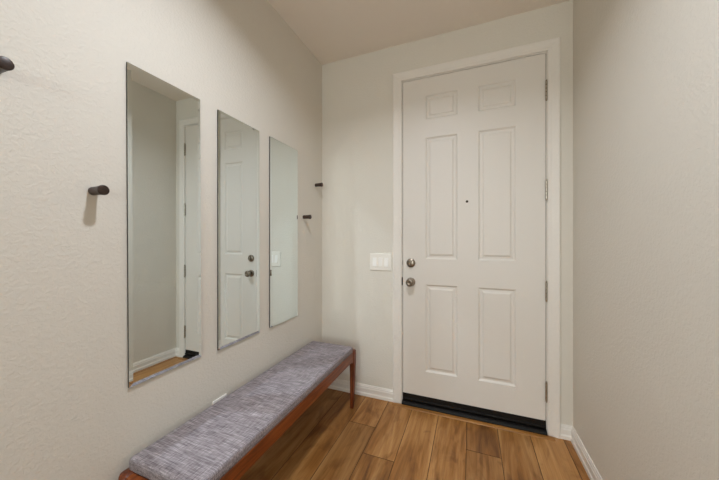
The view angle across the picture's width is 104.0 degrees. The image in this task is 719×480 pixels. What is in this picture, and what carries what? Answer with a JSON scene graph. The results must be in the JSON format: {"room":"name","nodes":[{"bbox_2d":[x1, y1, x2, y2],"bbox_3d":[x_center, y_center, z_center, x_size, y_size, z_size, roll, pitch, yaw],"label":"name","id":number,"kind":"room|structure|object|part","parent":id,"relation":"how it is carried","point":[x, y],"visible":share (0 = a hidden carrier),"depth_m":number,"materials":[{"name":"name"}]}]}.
{"room":"entryway","nodes":[
{"label":"entryway","id":0,"kind":"room"},
{"bbox_2d":[0,0,321,479],"bbox_3d":[-1.317,-0.123,-0.019,0.120,2.693,5.400,0,0,21],"label":"wall","id":1,"kind":"structure","parent":0,"point":[69,411],"depth_m":0.95,"materials":[{"name":"white paint"}]},
{"bbox_2d":[0,56,14,73],"bbox_3d":[-0.926,-0.449,0.724,0.062,0.033,0.033,0,0,21],"label":"peg","id":2,"kind":"object","parent":1,"relation":"attached to","point":[6,64],"visible":1,"depth_m":0.72,"materials":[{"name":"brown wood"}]},
{"bbox_2d":[88,185,109,194],"bbox_3d":[-0.851,-0.161,0.915,0.062,0.033,0.033,0,0,21],"label":"peg","id":3,"kind":"object","parent":1,"relation":"attached to","point":[101,189],"visible":1,"depth_m":0.90,"materials":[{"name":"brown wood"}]},
{"bbox_2d":[126,62,200,387],"bbox_3d":[-0.785,-0.053,1.154,0.008,1.179,0.296,0,0,21],"label":"wall mirror","id":4,"kind":"object","parent":1,"relation":"attached to","point":[163,120],"visible":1,"depth_m":1.13,"materials":[{"name":"clear glass"}]},
{"bbox_2d":[212,394,226,404],"bbox_3d":[-0.692,0.847,1.392,0.008,0.132,0.083,0,0,21],"label":"wall outlet","id":5,"kind":"object","parent":1,"relation":"attached to","point":[224,395],"visible":0.16,"depth_m":1.39,"materials":[{"name":"white plastic"}]},
{"bbox_2d":[217,110,259,349],"bbox_3d":[-0.642,-0.049,1.516,0.008,1.182,0.293,0,0,21],"label":"wall mirror","id":6,"kind":"object","parent":1,"relation":"attached to","point":[238,196],"visible":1,"depth_m":1.49,"materials":[{"name":"clear glass"}]},
{"bbox_2d":[269,136,297,327],"bbox_3d":[-0.500,-0.049,1.877,0.008,1.184,0.302,0,0,21],"label":"wall mirror","id":7,"kind":"object","parent":1,"relation":"attached to","point":[283,159],"visible":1,"depth_m":1.86,"materials":[{"name":"clear glass"}]},
{"bbox_2d":[303,215,311,218],"bbox_3d":[-0.389,-0.171,2.087,0.062,0.033,0.033,0,0,21],"label":"peg","id":8,"kind":"object","parent":1,"relation":"attached to","point":[304,216],"visible":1,"depth_m":2.08,"materials":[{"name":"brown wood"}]},
{"bbox_2d":[315,183,322,186],"bbox_3d":[-0.325,-0.441,2.250,0.062,0.033,0.033,0,0,21],"label":"peg","id":9,"kind":"object","parent":1,"relation":"attached to","point":[316,184],"visible":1,"depth_m":2.24,"materials":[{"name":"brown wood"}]},
{"bbox_2d":[239,388,589,479],"bbox_3d":[0.893,1.263,-0.792,4.798,0.080,5.820,0,0,21],"label":"floor","id":10,"kind":"structure","parent":0,"point":[376,439],"depth_m":1.63,"materials":[{"name":"brown wood"}]},
{"bbox_2d":[118,341,355,479],"bbox_3d":[-0.432,0.999,1.536,0.350,0.449,1.348,0,0,21],"label":"bench","id":11,"kind":"object","parent":10,"relation":"on","point":[227,438],"visible":1,"depth_m":1.21,"materials":[{"name":"grey fabric"}]},
{"bbox_3d":[-0.810,1.020,0.997,0.042,0.407,0.068,0,0,21],"label":"leg","id":12,"kind":"part","parent":11,"relation":"part of","materials":[{"name":"brown wood"}]},
{"bbox_3d":[-0.671,0.853,0.929,0.278,0.068,0.026,0,0,21],"label":"rail","id":13,"kind":"part","parent":11,"relation":"part of","materials":[{"name":"brown wood"}]},
{"bbox_3d":[-0.285,0.862,1.478,0.026,0.086,1.248,0,0,21],"label":"rail","id":14,"kind":"part","parent":11,"relation":"part of","materials":[{"name":"brown wood"}]},
{"bbox_3d":[-0.054,1.020,2.075,0.042,0.407,0.068,0,0,21],"label":"leg","id":15,"kind":"part","parent":11,"relation":"part of","materials":[{"name":"brown wood"}]},
{"bbox_2d":[267,0,570,64],"bbox_3d":[0.838,-1.520,-0.932,4.798,0.100,5.520,0,0,21],"label":"ceiling","id":16,"kind":"structure","parent":0,"point":[332,30],"depth_m":1.86,"materials":[{"name":"white paint"}]},
{"bbox_2d":[322,0,572,425],"bbox_3d":[0.518,-0.123,2.096,1.744,2.693,0.120,0,0,21],"label":"wall","id":17,"kind":"structure","parent":0,"point":[357,91],"depth_m":2.19,"materials":[{"name":"white paint"}]},
{"bbox_2d":[370,253,391,270],"bbox_3d":[0.162,0.170,2.165,0.175,0.132,0.013,0,0,21],"label":"light switch","id":18,"kind":"object","parent":17,"relation":"attached to","point":[378,261],"visible":1,"depth_m":2.16,"materials":[{"name":"white plastic"}]},
{"bbox_2d":[328,379,571,440],"bbox_3d":[0.493,1.181,2.032,1.744,0.084,0.017,0,0,21],"label":"baseboard","id":19,"kind":"structure","parent":17,"relation":"attached to","point":[380,393],"depth_m":2.18,"materials":[{"name":"white paint"}]},
{"bbox_2d":[392,402,555,440],"bbox_3d":[0.720,1.219,1.905,1.022,0.008,0.026,0,0,21],"label":"trim","id":20,"kind":"structure","parent":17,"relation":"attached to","point":[393,403],"depth_m":1.87,"materials":[{"name":"brown wood"}]},
{"bbox_2d":[402,399,547,435],"bbox_3d":[0.766,1.208,1.981,0.919,0.030,0.151,0,0,21],"label":"threshold","id":21,"kind":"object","parent":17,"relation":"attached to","point":[527,428],"depth_m":1.90,"materials":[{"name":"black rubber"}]},
{"bbox_2d":[403,53,547,428],"bbox_3d":[0.751,0.006,1.929,0.921,2.371,0.108,0,0,21],"label":"door","id":22,"kind":"structure","parent":17,"relation":"in","point":[475,183],"depth_m":1.92,"materials":[{"name":"white paint"}]},
{"bbox_2d":[393,37,559,438],"bbox_3d":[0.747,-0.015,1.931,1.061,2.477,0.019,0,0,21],"label":"trim","id":23,"kind":"structure","parent":17,"relation":"attached to","point":[552,46],"depth_m":1.77,"materials":[{"name":"white paint"}]},
{"bbox_2d":[573,0,718,479],"bbox_3d":[1.140,-0.123,1.131,0.120,2.693,1.460,0,0,21],"label":"wall","id":24,"kind":"structure","parent":0,"point":[646,72],"depth_m":0.99,"materials":[{"name":"white paint"}]},
{"bbox_2d":[571,426,602,479],"bbox_3d":[1.107,1.181,1.070,0.137,0.084,1.357,0,0,21],"label":"baseboard","id":25,"kind":"structure","parent":24,"relation":"attached to","point":[591,470],"depth_m":1.52,"materials":[{"name":"white paint"}]}
]}

